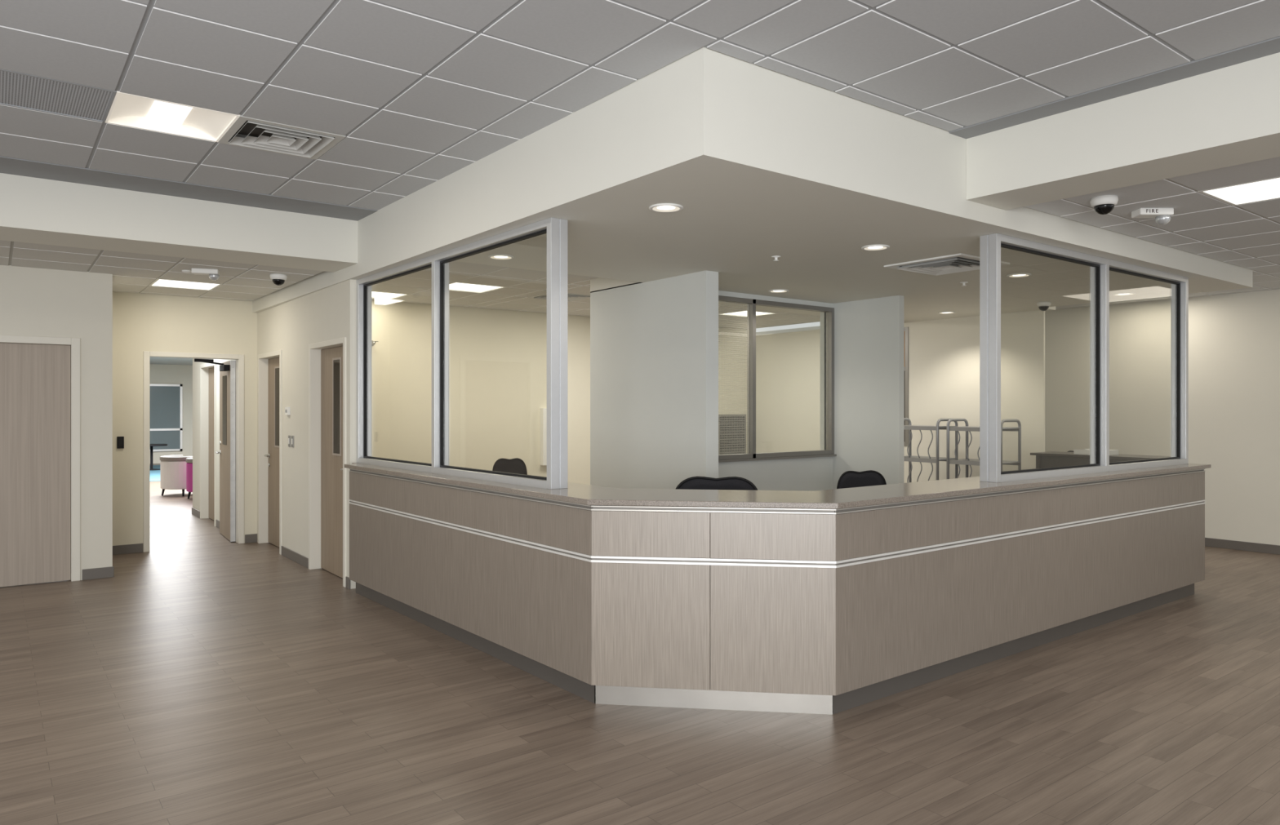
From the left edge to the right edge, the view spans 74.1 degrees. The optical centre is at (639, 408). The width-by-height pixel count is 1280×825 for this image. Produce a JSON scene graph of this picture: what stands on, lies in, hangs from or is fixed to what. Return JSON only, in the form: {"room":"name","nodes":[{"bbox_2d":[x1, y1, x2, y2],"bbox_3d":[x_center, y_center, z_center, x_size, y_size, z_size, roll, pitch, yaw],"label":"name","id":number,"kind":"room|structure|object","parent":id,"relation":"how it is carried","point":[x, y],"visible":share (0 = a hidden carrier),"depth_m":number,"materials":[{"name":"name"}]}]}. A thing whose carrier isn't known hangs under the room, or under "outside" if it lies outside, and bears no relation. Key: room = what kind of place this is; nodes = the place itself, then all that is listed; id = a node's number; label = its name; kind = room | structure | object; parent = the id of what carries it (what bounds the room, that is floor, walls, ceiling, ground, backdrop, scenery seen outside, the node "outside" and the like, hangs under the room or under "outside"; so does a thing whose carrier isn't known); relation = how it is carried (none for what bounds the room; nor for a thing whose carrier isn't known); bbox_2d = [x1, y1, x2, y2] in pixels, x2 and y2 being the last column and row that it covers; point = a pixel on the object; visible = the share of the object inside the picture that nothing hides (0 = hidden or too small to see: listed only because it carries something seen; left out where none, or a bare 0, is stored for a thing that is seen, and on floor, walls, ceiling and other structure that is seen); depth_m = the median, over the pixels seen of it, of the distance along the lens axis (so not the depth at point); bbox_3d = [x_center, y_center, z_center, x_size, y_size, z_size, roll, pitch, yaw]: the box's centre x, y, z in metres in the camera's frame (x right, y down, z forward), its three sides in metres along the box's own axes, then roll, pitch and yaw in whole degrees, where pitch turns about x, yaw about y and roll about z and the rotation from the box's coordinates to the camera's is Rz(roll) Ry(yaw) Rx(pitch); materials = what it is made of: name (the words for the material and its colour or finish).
{"room":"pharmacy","nodes":[
{"label":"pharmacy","id":0,"kind":"room"},
{"bbox_2d":[0,265,112,580],"bbox_3d":[-7.385,0.160,6.303,5.900,2.880,0.140,0,0,-37],"label":"wall","id":1,"kind":"structure","parent":0,"point":[34,301],"depth_m":7.91,"materials":[{"name":"paint"}]},
{"bbox_2d":[0,334,79,586],"bbox_3d":[-5.662,0.475,7.605,1.070,2.250,0.183,0,0,-37],"label":"door","id":2,"kind":"structure","parent":1,"relation":"in","point":[40,375],"depth_m":7.72,"materials":[{"name":"paint"}]},
{"bbox_2d":[82,566,114,580],"bbox_3d":[-5.084,1.550,7.962,0.252,0.100,0.012,0,0,-37],"label":"baseboard","id":3,"kind":"structure","parent":1,"relation":"attached to","point":[104,572],"depth_m":7.96,"materials":[{"name":"plastic"}]},
{"bbox_2d":[0,240,324,301],"bbox_3d":[-6.676,-1.410,6.693,7.500,0.280,2.940,0,0,-37],"label":"ceiling","id":4,"kind":"structure","parent":0,"point":[132,273],"depth_m":7.78,"materials":[{"name":"white tile"}]},
{"bbox_2d":[148,278,222,290],"bbox_3d":[-4.682,-1.295,8.739,0.583,0.050,0.583,0,0,-37],"label":"ceiling light","id":5,"kind":"object","parent":4,"relation":"attached to","point":[157,282],"visible":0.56,"depth_m":8.78,"materials":[{"name":"white plastic"}]},
{"bbox_2d":[182,270,191,272],"bbox_3d":[-4.177,-1.260,7.819,0.080,0.021,0.080,0,0,-37],"label":"smoke detector","id":6,"kind":"object","parent":4,"relation":"attached to","point":[184,271],"visible":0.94,"depth_m":7.79,"materials":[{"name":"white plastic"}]},
{"bbox_2d":[191,268,219,280],"bbox_3d":[-3.974,-1.223,7.771,0.225,0.098,0.110,0,0,-17],"label":"fire alarm strobe","id":7,"kind":"object","parent":4,"relation":"attached to","point":[214,274],"visible":1,"depth_m":7.74,"materials":[{"name":"white plastic"}]},
{"bbox_2d":[269,273,287,285],"bbox_3d":[-3.437,-1.220,8.069,0.156,0.105,0.156,0,0,-37],"label":"security camera","id":8,"kind":"object","parent":4,"relation":"attached to","point":[278,279],"visible":1,"depth_m":8.02,"materials":[{"name":"white plastic"}]},
{"bbox_2d":[150,364,192,463],"bbox_3d":[-15.594,0.160,23.416,9.600,2.880,0.150,0,0,-37],"label":"wall","id":9,"kind":"structure","parent":0,"point":[182,375],"depth_m":24.96,"materials":[{"name":"paint"}]},
{"bbox_2d":[150,383,182,451],"bbox_3d":[-14.326,0.275,24.244,2.220,1.950,0.070,0,0,-37],"label":"window","id":10,"kind":"structure","parent":9,"relation":"in","point":[166,400],"depth_m":24.66,"materials":[{"name":"glass"}]},
{"bbox_2d":[150,356,192,365],"bbox_3d":[-10.229,-1.310,16.710,10.000,0.080,17.020,0,0,-37],"label":"ceiling","id":11,"kind":"structure","parent":0,"point":[159,361],"depth_m":22.86,"materials":[{"name":"white tile"}]},
{"bbox_2d":[0,173,357,272],"bbox_3d":[-5.588,-1.500,5.290,7.530,0.500,0.610,0,0,-37],"label":"beam","id":12,"kind":"structure","parent":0,"point":[37,211],"depth_m":6.48,"materials":[{"name":"paint"}]},
{"bbox_2d":[112,291,257,552],"bbox_3d":[-5.256,0.160,9.712,1.900,2.880,0.140,0,0,-37],"label":"wall","id":13,"kind":"structure","parent":0,"point":[141,322],"depth_m":9.45,"materials":[{"name":"beige paint"}]},
{"bbox_2d":[116,436,124,448],"bbox_3d":[-5.684,0.375,9.284,0.065,0.130,0.025,0,0,-37],"label":"card reader","id":14,"kind":"object","parent":13,"relation":"attached to","point":[120,440],"visible":1,"depth_m":9.27,"materials":[{"name":"black plastic"}]},
{"bbox_2d":[112,543,142,555],"bbox_3d":[-5.680,1.550,9.293,0.413,0.100,0.012,0,0,-37],"label":"baseboard","id":15,"kind":"structure","parent":13,"relation":"attached to","point":[137,548],"depth_m":9.32,"materials":[{"name":"plastic"}]},
{"bbox_2d":[143,351,244,552],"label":"door","id":16,"kind":"structure","parent":13,"relation":"in","point":[227,369],"depth_m":10.04,"materials":[{"name":"paint"}]},
{"bbox_2d":[244,533,257,543],"bbox_3d":[-4.628,1.550,10.096,0.135,0.100,0.012,0,0,-37],"label":"baseboard","id":17,"kind":"structure","parent":13,"relation":"attached to","point":[252,538],"depth_m":10.09,"materials":[{"name":"plastic"}]},
{"bbox_2d":[192,358,235,537],"bbox_3d":[-5.701,0.160,11.549,0.140,2.880,3.320,0,0,-37],"label":"wall","id":18,"kind":"structure","parent":0,"point":[196,365],"depth_m":12.44,"materials":[{"name":"paint"}]},
{"bbox_2d":[191,507,199,518],"bbox_3d":[-6.589,1.550,12.588,0.012,0.100,0.610,0,0,-37],"label":"baseboard","id":19,"kind":"structure","parent":18,"relation":"attached to","point":[196,513],"depth_m":12.55,"materials":[{"name":"plastic"}]},
{"bbox_2d":[200,361,216,526],"bbox_3d":[-5.991,0.485,11.938,0.179,2.230,1.060,0,0,-37],"label":"door","id":20,"kind":"structure","parent":18,"relation":"in","point":[207,371],"depth_m":12.27,"materials":[{"name":"paint"}]},
{"bbox_2d":[216,520,219,528],"bbox_3d":[-5.510,1.550,11.172,0.012,0.100,0.650,0,0,-37],"label":"baseboard","id":21,"kind":"structure","parent":18,"relation":"attached to","point":[217,521],"depth_m":11.32,"materials":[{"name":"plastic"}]},
{"bbox_2d":[257,279,356,589],"bbox_3d":[-3.515,0.225,8.864,0.140,2.750,3.320,0,0,-37],"label":"wall","id":22,"kind":"structure","parent":0,"point":[328,313],"depth_m":8.68,"materials":[{"name":"paint"}]},
{"bbox_2d":[257,350,282,555],"bbox_3d":[-4.157,0.482,9.714,0.179,2.235,1.020,0,0,-37],"label":"door","id":23,"kind":"structure","parent":22,"relation":"in","point":[269,364],"depth_m":10.02,"materials":[{"name":"paint"}]},
{"bbox_2d":[284,407,290,415],"bbox_3d":[-3.758,0.030,9.044,0.030,0.085,0.110,0,0,-37],"label":"thermostat","id":24,"kind":"object","parent":22,"relation":"attached to","point":[287,410],"visible":1,"depth_m":9.01,"materials":[{"name":"white plastic"}]},
{"bbox_2d":[288,435,290,447],"bbox_3d":[-3.727,0.350,9.017,0.013,0.120,0.075,0,0,-37],"label":"light switch","id":25,"kind":"object","parent":22,"relation":"attached to","point":[289,437],"visible":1,"depth_m":9.00,"materials":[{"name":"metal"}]},
{"bbox_2d":[291,435,293,447],"bbox_3d":[-3.654,0.350,8.922,0.013,0.120,0.075,0,0,-37],"label":"light switch","id":26,"kind":"object","parent":22,"relation":"attached to","point":[292,437],"visible":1,"depth_m":8.91,"materials":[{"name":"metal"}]},
{"bbox_2d":[281,546,308,568],"bbox_3d":[-3.604,1.550,8.856,0.012,0.100,0.985,0,0,-37],"label":"baseboard","id":27,"kind":"structure","parent":22,"relation":"attached to","point":[290,554],"depth_m":8.82,"materials":[{"name":"plastic"}]},
{"bbox_2d":[308,337,346,587],"bbox_3d":[-2.895,0.482,8.060,0.179,2.235,1.100,0,0,-37],"label":"door","id":28,"kind":"structure","parent":22,"relation":"in","point":[326,359],"depth_m":8.30,"materials":[{"name":"paint"}]},
{"bbox_2d":[345,576,350,589],"bbox_3d":[-2.590,1.550,7.525,0.012,0.100,0.092,0,0,-37],"label":"baseboard","id":29,"kind":"structure","parent":22,"relation":"attached to","point":[347,579],"depth_m":7.52,"materials":[{"name":"plastic"}]},
{"bbox_2d":[371,299,746,484],"bbox_3d":[-1.034,0.100,11.630,7.140,3.000,0.150,0,0,-37],"label":"wall","id":30,"kind":"structure","parent":0,"point":[498,358],"depth_m":10.80,"materials":[{"name":"beige paint"}]},
{"bbox_2d":[371,340,378,346],"bbox_3d":[-3.097,-0.760,9.875,0.071,0.070,0.147,0,0,-43],"label":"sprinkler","id":31,"kind":"object","parent":30,"relation":"attached to","point":[373,343],"visible":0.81,"depth_m":9.86,"materials":[{"name":"silver metal"}]},
{"bbox_2d":[540,408,546,465],"bbox_3d":[-1.186,0.380,11.368,0.300,0.760,0.085,0,0,-37],"label":"upper cabinet","id":32,"kind":"object","parent":30,"relation":"attached to","point":[543,411],"visible":0.44,"depth_m":11.26,"materials":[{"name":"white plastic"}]},
{"bbox_2d":[718,414,746,454],"bbox_3d":[1.460,0.425,13.421,0.600,0.650,0.029,0,0,-37],"label":"air vent","id":33,"kind":"object","parent":30,"relation":"in","point":[731,428],"visible":0.89,"depth_m":13.42,"materials":[{"name":"metal"}]},
{"bbox_2d":[0,463,1279,824],"bbox_3d":[-4.350,1.650,11.145,18.600,0.100,35.000,0,0,-37],"label":"floor","id":34,"kind":"structure","parent":0,"point":[212,679],"depth_m":4.28,"materials":[{"name":"brown wood"}]},
{"bbox_2d":[150,465,159,481],"bbox_3d":[-12.269,1.594,20.952,3.100,0.012,5.800,0,0,-37],"label":"rug","id":35,"kind":"object","parent":34,"relation":"on","point":[154,474],"visible":0.02,"depth_m":20.32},
{"bbox_2d":[150,444,167,470],"bbox_3d":[-12.576,1.258,21.850,0.720,0.657,0.720,0,0,-37],"label":"side table","id":36,"kind":"object","parent":35,"relation":"on","point":[151,445],"visible":0.61,"depth_m":21.82,"materials":[{"name":"black metal"}]},
{"bbox_2d":[160,454,192,496],"bbox_3d":[-8.462,1.241,15.640,0.760,0.723,0.650,0,0,17],"label":"cabinet","id":37,"kind":"object","parent":34,"relation":"on","point":[172,468],"visible":0.67,"depth_m":15.35,"materials":[{"name":"white plastic"}]},
{"bbox_2d":[186,457,192,498],"bbox_3d":[-7.694,1.241,15.094,0.760,0.723,0.650,0,0,17],"label":"tub chair","id":38,"kind":"object","parent":34,"relation":"on","point":[188,460],"visible":0.09,"depth_m":14.85,"materials":[{"name":"fabric"}]},
{"bbox_2d":[348,468,595,703],"bbox_3d":[-1.273,1.058,6.115,0.414,1.085,3.740,0,0,-39],"label":"panel","id":39,"kind":"object","parent":34,"relation":"on","point":[507,577],"visible":0.95,"depth_m":5.43,"materials":[{"name":"laminate"}]},
{"bbox_2d":[492,457,527,475],"bbox_3d":[-1.392,1.072,9.072,0.504,1.056,0.479,0,0,-9],"label":"office chair","id":40,"kind":"object","parent":34,"relation":"on","point":[516,465],"visible":0.18,"depth_m":9.26,"materials":[{"name":"black plastic"}]},
{"bbox_2d":[591,505,835,715],"bbox_3d":[0.408,1.058,4.709,1.280,1.085,0.534,0,0,7],"label":"panel","id":41,"kind":"object","parent":34,"relation":"on","point":[693,607],"visible":1,"depth_m":4.45,"materials":[{"name":"laminate"}]},
{"bbox_2d":[675,476,757,490],"bbox_3d":[0.519,1.044,5.767,0.840,1.112,0.799,0,0,5],"label":"office chair","id":42,"kind":"object","parent":34,"relation":"on","point":[693,482],"visible":0.13,"depth_m":6.08,"materials":[{"name":"black fabric"}]},
{"bbox_2d":[836,470,886,488],"bbox_3d":[2.007,1.075,7.254,0.658,1.051,0.626,0,0,-15],"label":"office chair","id":43,"kind":"object","parent":34,"relation":"on","point":[849,479],"visible":0.18,"depth_m":7.50,"materials":[{"name":"black leather"}]},
{"bbox_2d":[903,417,958,483],"bbox_3d":[3.504,0.861,10.495,0.490,1.476,0.694,0,0,-37],"label":"cart","id":44,"kind":"object","parent":34,"relation":"on","point":[909,458],"visible":0.44,"depth_m":10.34,"materials":[{"name":"grey metal"}]},
{"bbox_2d":[903,425,952,430],"bbox_3d":[3.504,0.241,10.495,0.400,0.047,0.660,0,0,-37],"label":"shelf","id":45,"kind":"object","parent":44,"relation":"attached to","point":[905,427],"depth_m":10.30,"materials":[{"name":"grey metal"}]},
{"bbox_2d":[903,455,955,462],"bbox_3d":[3.504,0.631,10.495,0.400,0.047,0.660,0,0,-37],"label":"shelf","id":46,"kind":"object","parent":44,"relation":"attached to","point":[911,459],"depth_m":10.32,"materials":[{"name":"grey metal"}]},
{"bbox_2d":[946,418,1021,479],"bbox_3d":[3.989,0.861,9.858,0.490,1.476,0.694,0,0,-37],"label":"cart","id":47,"kind":"object","parent":34,"relation":"on","point":[966,461],"visible":0.36,"depth_m":9.82,"materials":[{"name":"grey metal"}]},
{"bbox_2d":[949,426,1017,431],"bbox_3d":[3.989,0.241,9.858,0.400,0.047,0.660,0,0,-37],"label":"shelf","id":48,"kind":"object","parent":47,"relation":"attached to","point":[966,428],"depth_m":9.78,"materials":[{"name":"grey metal"}]},
{"bbox_2d":[949,458,1018,466],"bbox_3d":[3.989,0.631,9.858,0.400,0.047,0.660,0,0,-37],"label":"shelf","id":49,"kind":"object","parent":47,"relation":"attached to","point":[966,462],"depth_m":9.81,"materials":[{"name":"grey metal"}]},
{"bbox_2d":[832,468,1205,714],"bbox_3d":[2.820,1.058,5.990,4.850,1.085,0.394,0,0,-37],"label":"panel","id":50,"kind":"object","parent":34,"relation":"on","point":[930,590],"visible":0.95,"depth_m":5.29,"materials":[{"name":"laminate"}]},
{"bbox_2d":[344,462,1211,509],"bbox_3d":[1.168,0.499,6.025,7.470,0.030,3.405,0,0,0],"label":"countertop","id":51,"kind":"structure","parent":50,"relation":"on","point":[576,493],"depth_m":4.87,"materials":[{"name":"stone"}]},
{"bbox_2d":[356,217,567,489],"bbox_3d":[-1.476,-0.328,6.330,0.120,1.623,3.170,0,0,-39],"label":"window frame","id":52,"kind":"structure","parent":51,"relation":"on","point":[556,229],"depth_m":6.16,"materials":[{"name":"metal"}]},
{"bbox_2d":[979,233,1188,482],"bbox_3d":[3.512,-0.328,6.501,3.090,1.623,0.120,0,0,-37],"label":"window frame","id":53,"kind":"structure","parent":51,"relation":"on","point":[990,245],"depth_m":6.46,"materials":[{"name":"metal"}]},
{"bbox_2d":[1030,451,1170,468],"bbox_3d":[4.775,1.040,8.779,0.480,1.120,1.270,0,0,-37],"label":"desk","id":54,"kind":"object","parent":34,"relation":"on","point":[1050,459],"visible":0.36,"depth_m":8.87,"materials":[{"name":"laminate"}]},
{"bbox_2d":[1074,448,1118,455],"bbox_3d":[4.731,0.455,8.802,0.240,0.049,0.340,0,0,-37],"label":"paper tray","id":55,"kind":"object","parent":54,"relation":"on","point":[1086,451],"visible":0.57,"depth_m":8.77,"materials":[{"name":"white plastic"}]},
{"bbox_2d":[0,0,1279,221],"bbox_3d":[-0.838,-1.758,0.801,9.640,0.285,12.290,0,0,-37],"label":"ceiling","id":56,"kind":"structure","parent":0,"point":[420,92],"depth_m":3.98,"materials":[{"name":"tile"}]},
{"bbox_2d":[0,68,116,122],"bbox_3d":[-3.088,-1.635,4.401,0.583,0.030,0.583,0,0,-37],"label":"ceiling vent","id":57,"kind":"object","parent":56,"relation":"in","point":[19,90],"visible":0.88,"depth_m":4.42,"materials":[{"name":"metal"}]},
{"bbox_2d":[105,90,239,142],"bbox_3d":[-2.625,-1.670,4.755,0.583,0.100,0.583,0,0,-37],"label":"ceiling light","id":58,"kind":"object","parent":56,"relation":"attached to","point":[126,109],"visible":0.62,"depth_m":4.85,"materials":[{"name":"white plastic"}]},
{"bbox_2d":[217,115,346,159],"bbox_3d":[-2.161,-1.663,5.109,0.583,0.109,0.583,0,0,-37],"label":"ceiling vent","id":59,"kind":"object","parent":56,"relation":"in","point":[246,131],"visible":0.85,"depth_m":5.15,"materials":[{"name":"metal"}]},
{"bbox_2d":[590,270,718,488],"bbox_3d":[0.083,0.225,7.741,0.140,2.750,1.710,0,0,-37],"label":"wall","id":60,"kind":"structure","parent":0,"point":[654,344],"depth_m":7.55,"materials":[{"name":"paint"}]},
{"bbox_2d":[252,46,1253,323],"bbox_3d":[0.720,-1.470,9.164,7.340,0.660,7.980,0,0,-37],"label":"ceiling soffit","id":61,"kind":"structure","parent":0,"point":[761,163],"depth_m":5.17,"materials":[{"name":"paint"}]},
{"bbox_2d":[488,254,514,260],"bbox_3d":[-1.043,-1.134,6.373,0.196,0.010,0.196,0,0,-37],"label":"recessed light","id":62,"kind":"object","parent":61,"relation":"in","point":[500,257],"visible":1,"depth_m":6.36,"materials":[{"name":"white plastic"}]},
{"bbox_2d":[648,203,683,213],"bbox_3d":[0.148,-1.134,4.810,0.196,0.010,0.196,0,0,-37],"label":"recessed light","id":63,"kind":"object","parent":61,"relation":"in","point":[661,207],"visible":1,"depth_m":4.80,"materials":[{"name":"white plastic"}]},
{"bbox_2d":[771,255,781,261],"bbox_3d":[1.023,-1.124,6.376,0.070,0.034,0.070,0,0,-37],"label":"sprinkler head","id":64,"kind":"object","parent":61,"relation":"attached to","point":[775,257],"visible":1,"depth_m":6.37},
{"bbox_2d":[768,288,788,293],"bbox_3d":[1.342,-1.134,8.217,0.196,0.010,0.196,0,0,-37],"label":"recessed light","id":65,"kind":"object","parent":61,"relation":"in","point":[778,291],"visible":1,"depth_m":8.21,"materials":[{"name":"white plastic"}]},
{"bbox_2d":[861,244,889,250],"bbox_3d":[1.664,-1.134,5.998,0.196,0.010,0.196,0,0,-37],"label":"recessed light","id":66,"kind":"object","parent":61,"relation":"in","point":[870,247],"visible":1,"depth_m":5.99,"materials":[{"name":"white plastic"}]},
{"bbox_2d":[937,311,955,314],"bbox_3d":[3.639,-1.134,10.069,0.196,0.010,0.196,0,0,-37],"label":"recessed light","id":67,"kind":"object","parent":61,"relation":"in","point":[940,313],"visible":1,"depth_m":10.09,"materials":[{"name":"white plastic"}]},
{"bbox_2d":[884,253,1009,275],"bbox_3d":[2.424,-1.125,6.716,0.680,0.030,0.680,0,0,-37],"label":"air vent","id":68,"kind":"object","parent":61,"relation":"in","point":[957,263],"visible":0.91,"depth_m":6.66,"materials":[{"name":"white plastic"}]},
{"bbox_2d":[960,281,967,286],"bbox_3d":[2.932,-1.124,7.682,0.070,0.034,0.070,0,0,-37],"label":"sprinkler head","id":69,"kind":"object","parent":61,"relation":"attached to","point":[962,282],"visible":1,"depth_m":7.67},
{"bbox_2d":[1006,273,1031,277],"bbox_3d":[3.238,-1.134,7.248,0.196,0.010,0.196,0,0,-37],"label":"recessed light","id":70,"kind":"object","parent":61,"relation":"in","point":[1014,275],"visible":1,"depth_m":7.24,"materials":[{"name":"white plastic"}]},
{"bbox_2d":[1036,302,1050,311],"bbox_3d":[4.349,-1.095,9.139,0.140,0.094,0.140,0,0,-37],"label":"security camera","id":71,"kind":"object","parent":61,"relation":"attached to","point":[1042,306],"visible":1,"depth_m":9.10,"materials":[{"name":"white plastic"}]},
{"bbox_2d":[1112,292,1135,296],"bbox_3d":[4.810,-1.134,8.435,0.196,0.010,0.196,0,0,-37],"label":"recessed light","id":72,"kind":"object","parent":61,"relation":"in","point":[1123,293],"visible":1,"depth_m":8.43,"materials":[{"name":"white plastic"}]},
{"bbox_2d":[718,290,832,491],"bbox_3d":[1.101,0.225,8.549,2.460,2.750,0.120,0,0,-37],"label":"wall","id":73,"kind":"structure","parent":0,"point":[815,473],"depth_m":8.77,"materials":[{"name":"paint"}]},
{"bbox_2d":[718,295,836,462],"bbox_3d":[1.131,-0.285,8.502,2.430,1.610,0.110,0,0,-37],"label":"window","id":74,"kind":"structure","parent":73,"relation":"attached to","point":[751,455],"depth_m":8.64,"materials":[{"name":"metal"}]},
{"bbox_2d":[371,156,1279,328],"bbox_3d":[4.047,-1.425,6.105,8.520,0.310,14.800,0,0,-37],"label":"ceiling","id":75,"kind":"structure","parent":0,"point":[1247,236],"depth_m":6.57,"materials":[{"name":"tile"}]},
{"bbox_2d":[371,291,408,299],"bbox_3d":[-2.976,-1.295,9.524,0.583,0.050,0.583,0,0,-37],"label":"ceiling light","id":76,"kind":"object","parent":75,"relation":"attached to","point":[375,295],"visible":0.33,"depth_m":9.60,"materials":[{"name":"white plastic"}]},
{"bbox_2d":[431,281,505,293],"bbox_3d":[-1.806,-1.295,8.950,0.583,0.050,0.583,0,0,-37],"label":"ceiling light","id":77,"kind":"object","parent":75,"relation":"attached to","point":[459,286],"visible":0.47,"depth_m":9.02,"materials":[{"name":"white plastic"}]},
{"bbox_2d":[448,282,500,291],"bbox_3d":[-1.806,-1.301,8.950,0.543,0.038,0.543,0,0,-37],"label":"diffuser","id":78,"kind":"object","parent":77,"relation":"attached to","point":[459,286],"depth_m":9.02,"materials":[{"name":"white plastic"}]},
{"bbox_2d":[527,293,590,301],"bbox_3d":[-0.878,-1.312,9.655,0.583,0.109,0.583,0,0,-37],"label":"ceiling vent","id":79,"kind":"object","parent":75,"relation":"in","point":[571,296],"visible":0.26,"depth_m":9.63,"materials":[{"name":"metal"}]},
{"bbox_2d":[718,310,775,317],"bbox_3d":[1.439,-1.295,11.425,0.583,0.050,0.583,0,0,-37],"label":"ceiling light","id":80,"kind":"object","parent":75,"relation":"attached to","point":[740,313],"visible":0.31,"depth_m":11.51,"materials":[{"name":"white plastic"}]},
{"bbox_2d":[722,311,769,315],"bbox_3d":[1.439,-1.301,11.425,0.543,0.038,0.543,0,0,-37],"label":"diffuser","id":81,"kind":"object","parent":80,"relation":"attached to","point":[740,313],"depth_m":11.51,"materials":[{"name":"white plastic"}]},
{"bbox_2d":[1089,195,1118,214],"bbox_3d":[2.868,-1.250,5.243,0.156,0.105,0.156,0,0,-37],"label":"security camera","id":82,"kind":"object","parent":75,"relation":"attached to","point":[1104,204],"visible":1,"depth_m":5.20,"materials":[{"name":"white plastic"}]},
{"bbox_2d":[1131,208,1173,224],"bbox_3d":[3.359,-1.253,5.558,0.225,0.098,0.112,0,0,0],"label":"fire alarm strobe","id":83,"kind":"object","parent":75,"relation":"attached to","point":[1162,215],"visible":1,"depth_m":5.52,"materials":[{"name":"white plastic"}]},
{"bbox_2d":[1197,176,1279,205],"bbox_3d":[3.933,-1.325,4.806,0.583,0.050,1.166,0,0,-37],"label":"ceiling light","id":84,"kind":"object","parent":75,"relation":"attached to","point":[1265,189],"visible":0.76,"depth_m":5.15,"materials":[{"name":"white plastic"}]},
{"bbox_2d":[820,295,903,489],"bbox_3d":[2.335,0.225,8.993,0.080,2.750,1.030,0,0,-37],"label":"wall","id":85,"kind":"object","parent":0,"point":[868,334],"visible":0.5,"depth_m":8.87,"materials":[{"name":"paint"}]},
{"bbox_2d":[755,310,1044,483],"bbox_3d":[3.215,0.220,11.739,0.030,2.760,4.830,0,0,-37],"label":"wall","id":86,"kind":"structure","parent":0,"point":[944,354],"depth_m":10.91,"materials":[{"name":"paint"}]},
{"bbox_2d":[903,326,908,445],"bbox_3d":[3.300,-0.290,11.628,0.050,1.580,0.910,0,0,-37],"label":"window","id":87,"kind":"structure","parent":86,"relation":"in","point":[905,329],"depth_m":11.28,"materials":[{"name":"metal"}]},
{"bbox_2d":[755,288,1279,545],"bbox_3d":[6.835,0.100,9.614,0.170,3.000,17.000,0,0,-37],"label":"wall","id":88,"kind":"structure","parent":0,"point":[1234,339],"depth_m":9.83,"materials":[{"name":"paint"}]},
{"bbox_2d":[1204,537,1279,555],"bbox_3d":[6.763,1.550,9.559,0.012,0.100,17.000,0,0,-37],"label":"baseboard","id":89,"kind":"structure","parent":88,"relation":"attached to","point":[1209,542],"depth_m":9.53,"materials":[{"name":"plastic"}]},
{"bbox_2d":[966,52,1279,210],"bbox_3d":[4.514,-1.500,2.096,0.440,0.500,7.859,0,0,-37],"label":"beam","id":90,"kind":"structure","parent":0,"point":[1228,116],"depth_m":4.39,"materials":[{"name":"paint"}]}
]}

